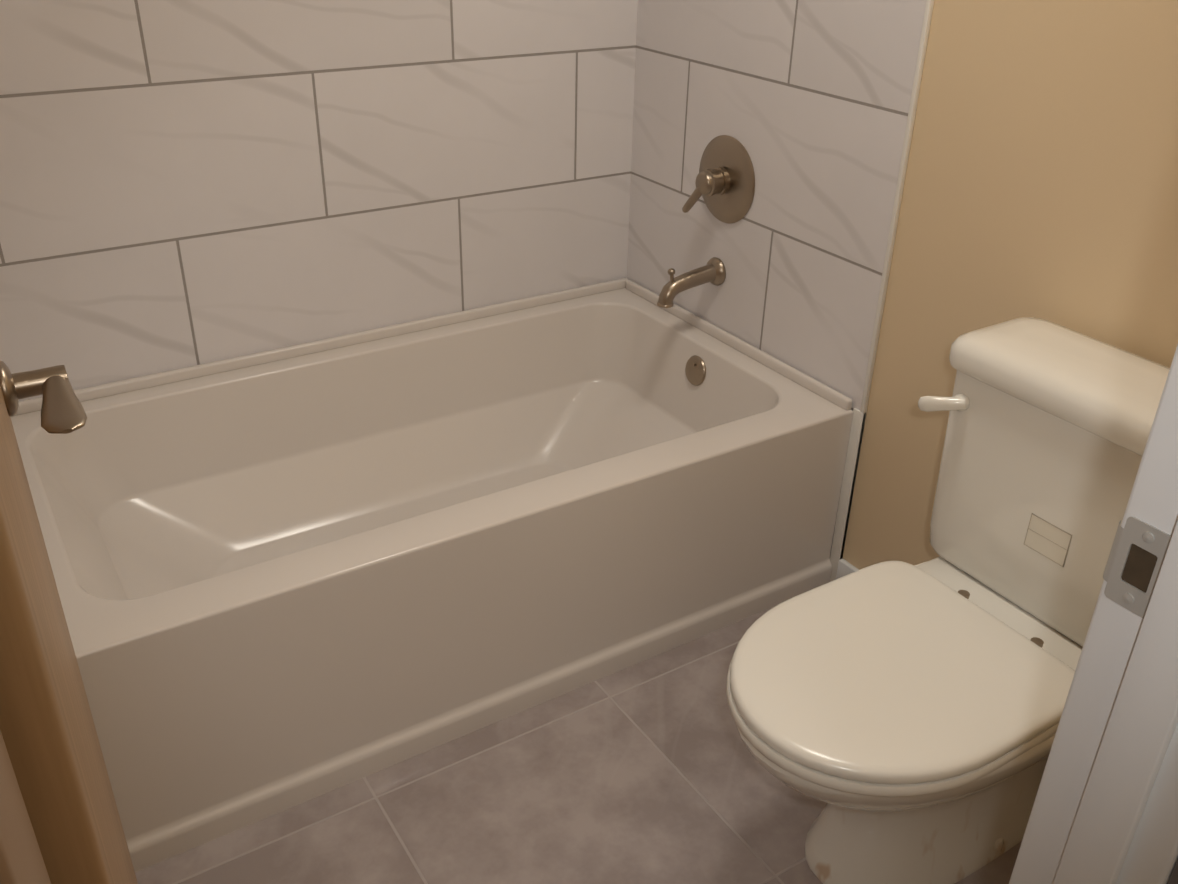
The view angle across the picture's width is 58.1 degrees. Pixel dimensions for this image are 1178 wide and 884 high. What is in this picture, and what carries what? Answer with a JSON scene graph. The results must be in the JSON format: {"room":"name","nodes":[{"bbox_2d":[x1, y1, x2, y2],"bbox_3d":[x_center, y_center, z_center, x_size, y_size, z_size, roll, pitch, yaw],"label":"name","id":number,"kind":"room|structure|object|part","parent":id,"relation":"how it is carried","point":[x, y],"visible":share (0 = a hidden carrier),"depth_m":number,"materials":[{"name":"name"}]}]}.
{"room":"bathroom","nodes":[
{"label":"bathroom","id":0,"kind":"room"},
{"bbox_2d":[135,605,1021,883],"bbox_3d":[-0.132,0.930,1.352,2.708,0.050,3.308,-16,33,-29],"label":"floor","id":1,"kind":"structure","parent":0,"point":[651,770],"depth_m":1.83,"materials":[{"name":"tile"}]},
{"bbox_2d":[11,278,852,871],"bbox_3d":[-0.350,0.135,2.255,1.605,0.464,0.864,-16,33,-29],"label":"bathtub","id":2,"kind":"object","parent":1,"relation":"on","point":[289,576],"visible":0.96,"depth_m":2.13,"materials":[{"name":"white plastic"}]},
{"bbox_3d":[0.255,-0.171,2.536,0.020,0.072,0.073,-16,33,-29],"label":"overflow plate","id":3,"kind":"part","parent":2,"relation":"part of","materials":[{"name":"silver metal"}]},
{"bbox_2d":[726,317,1169,883],"bbox_3d":[0.548,0.315,1.617,0.768,0.799,0.500,-16,33,-29],"label":"toilet","id":4,"kind":"object","parent":1,"relation":"on","point":[900,719],"visible":0.94,"depth_m":1.59,"materials":[{"name":"ceramic"}]},
{"bbox_3d":[0.427,0.339,1.542,0.480,0.044,0.398,-16,33,-29],"label":"seat","id":5,"kind":"part","parent":4,"relation":"part of","materials":[{"name":"white plastic"}]},
{"bbox_2d":[842,0,1177,569],"bbox_3d":[0.699,-0.698,1.784,0.100,2.420,2.008,-16,33,-29],"label":"wall","id":6,"kind":"structure","parent":0,"point":[1041,179],"depth_m":1.77,"materials":[{"name":"beige paint"}]},
{"bbox_2d":[627,0,926,554],"bbox_3d":[0.354,-0.918,2.169,0.008,2.420,0.872,-16,33,-29],"label":"wall tile","id":7,"kind":"structure","parent":6,"relation":"attached to","point":[805,104],"depth_m":2.25,"materials":[{"name":"white tile"}]},
{"bbox_2d":[657,257,725,307],"bbox_3d":[0.233,-0.374,2.477,0.168,0.091,0.068,-16,33,-29],"label":"tub spout","id":8,"kind":"object","parent":7,"relation":"attached to","point":[712,271],"visible":1,"depth_m":2.46,"materials":[{"name":"silver metal"}]},
{"bbox_2d":[682,135,754,223],"bbox_3d":[0.273,-0.582,2.377,0.093,0.196,0.196,-16,33,-29],"label":"shower valve","id":9,"kind":"object","parent":7,"relation":"attached to","point":[725,183],"visible":1,"depth_m":2.37,"materials":[{"name":"silver metal"}]},
{"bbox_2d":[836,559,858,578],"bbox_3d":[0.835,0.504,2.037,0.014,0.075,1.003,-16,33,-29],"label":"baseboard","id":10,"kind":"structure","parent":6,"relation":"attached to","point":[845,567],"depth_m":2.38,"materials":[{"name":"white paint"}]},
{"bbox_2d":[830,408,865,581],"bbox_3d":[0.563,0.128,2.327,0.012,0.444,0.028,-16,33,-29],"label":"trim","id":11,"kind":"structure","parent":6,"relation":"attached to","point":[847,480],"depth_m":2.31,"materials":[{"name":"white"}]},
{"bbox_2d":[840,0,933,558],"bbox_3d":[0.589,-0.734,1.845,0.011,2.420,0.010,-16,33,-29],"label":"trim","id":12,"kind":"structure","parent":6,"relation":"attached to","point":[902,170],"depth_m":2.01,"materials":[{"name":"white"}]},
{"bbox_3d":[-0.595,-0.927,2.145,1.828,2.420,0.100,-16,33,-29],"label":"wall","id":13,"kind":"structure","parent":0,"visible":0},
{"bbox_2d":[0,0,637,400],"bbox_3d":[-0.565,-1.075,2.010,1.620,2.030,0.008,-16,33,-29],"label":"wall tile","id":14,"kind":"structure","parent":13,"relation":"attached to","point":[188,182],"depth_m":2.25,"materials":[{"name":"white tile"}]},
{"bbox_3d":[-0.242,0.113,0.269,0.125,2.420,0.115,-16,33,-29],"label":"wall","id":15,"kind":"structure","parent":0,"visible":0},
{"bbox_2d":[0,730,50,883],"bbox_3d":[-0.184,0.253,0.390,0.020,2.060,0.115,-16,33,-29],"label":"door frame","id":16,"kind":"structure","parent":15,"relation":"attached to","point":[21,860],"depth_m":0.32,"materials":[{"name":"brown wood"}]},
{"bbox_2d":[0,361,137,883],"bbox_3d":[-0.379,0.058,0.745,0.117,2.028,0.755,-16,33,-29],"label":"door","id":17,"kind":"structure","parent":15,"relation":"in","point":[50,736],"depth_m":0.42,"materials":[{"name":"brown wood"}]},
{"bbox_3d":[-0.501,-0.040,0.971,0.059,0.054,0.132,-16,33,-29],"label":"handle","id":18,"kind":"part","parent":17,"relation":"part of","materials":[{"name":"silver metal"}]},
{"bbox_3d":[0.802,-0.188,0.860,0.858,2.420,0.115,-16,33,-29],"label":"wall","id":19,"kind":"structure","parent":0,"visible":0},
{"bbox_2d":[1009,344,1177,883],"bbox_3d":[0.456,0.047,0.729,0.075,2.120,0.131,-16,33,-29],"label":"door frame","id":20,"kind":"structure","parent":19,"relation":"attached to","point":[1101,668],"depth_m":0.82,"materials":[{"name":"white paint"}]},
{"bbox_2d":[1103,516,1171,618],"bbox_3d":[0.400,0.089,0.775,0.011,0.072,0.045,-16,33,-29],"label":"strike plate","id":21,"kind":"object","parent":20,"relation":"attached to","point":[1148,538],"visible":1,"depth_m":0.78,"materials":[{"name":"silver metal"}]},
{"bbox_3d":[0.402,0.091,0.772,0.004,0.035,0.023,-16,33,-29],"label":"hole in the door jamb strike","id":22,"kind":"part","parent":20,"relation":"part of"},
{"bbox_3d":[0.489,0.070,0.688,0.070,2.120,0.016,-16,33,-29],"label":"outer door jamb casing","id":23,"kind":"part","parent":20,"relation":"part of","materials":[{"name":"white paint"}]},
{"bbox_2d":[1053,520,1177,883],"bbox_3d":[0.418,0.087,0.727,0.011,2.050,0.043,-16,33,-29],"label":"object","id":24,"kind":"object","parent":19,"relation":"attached to","point":[1138,734],"visible":1,"depth_m":0.80,"materials":[{"name":"white paint"}]}
]}

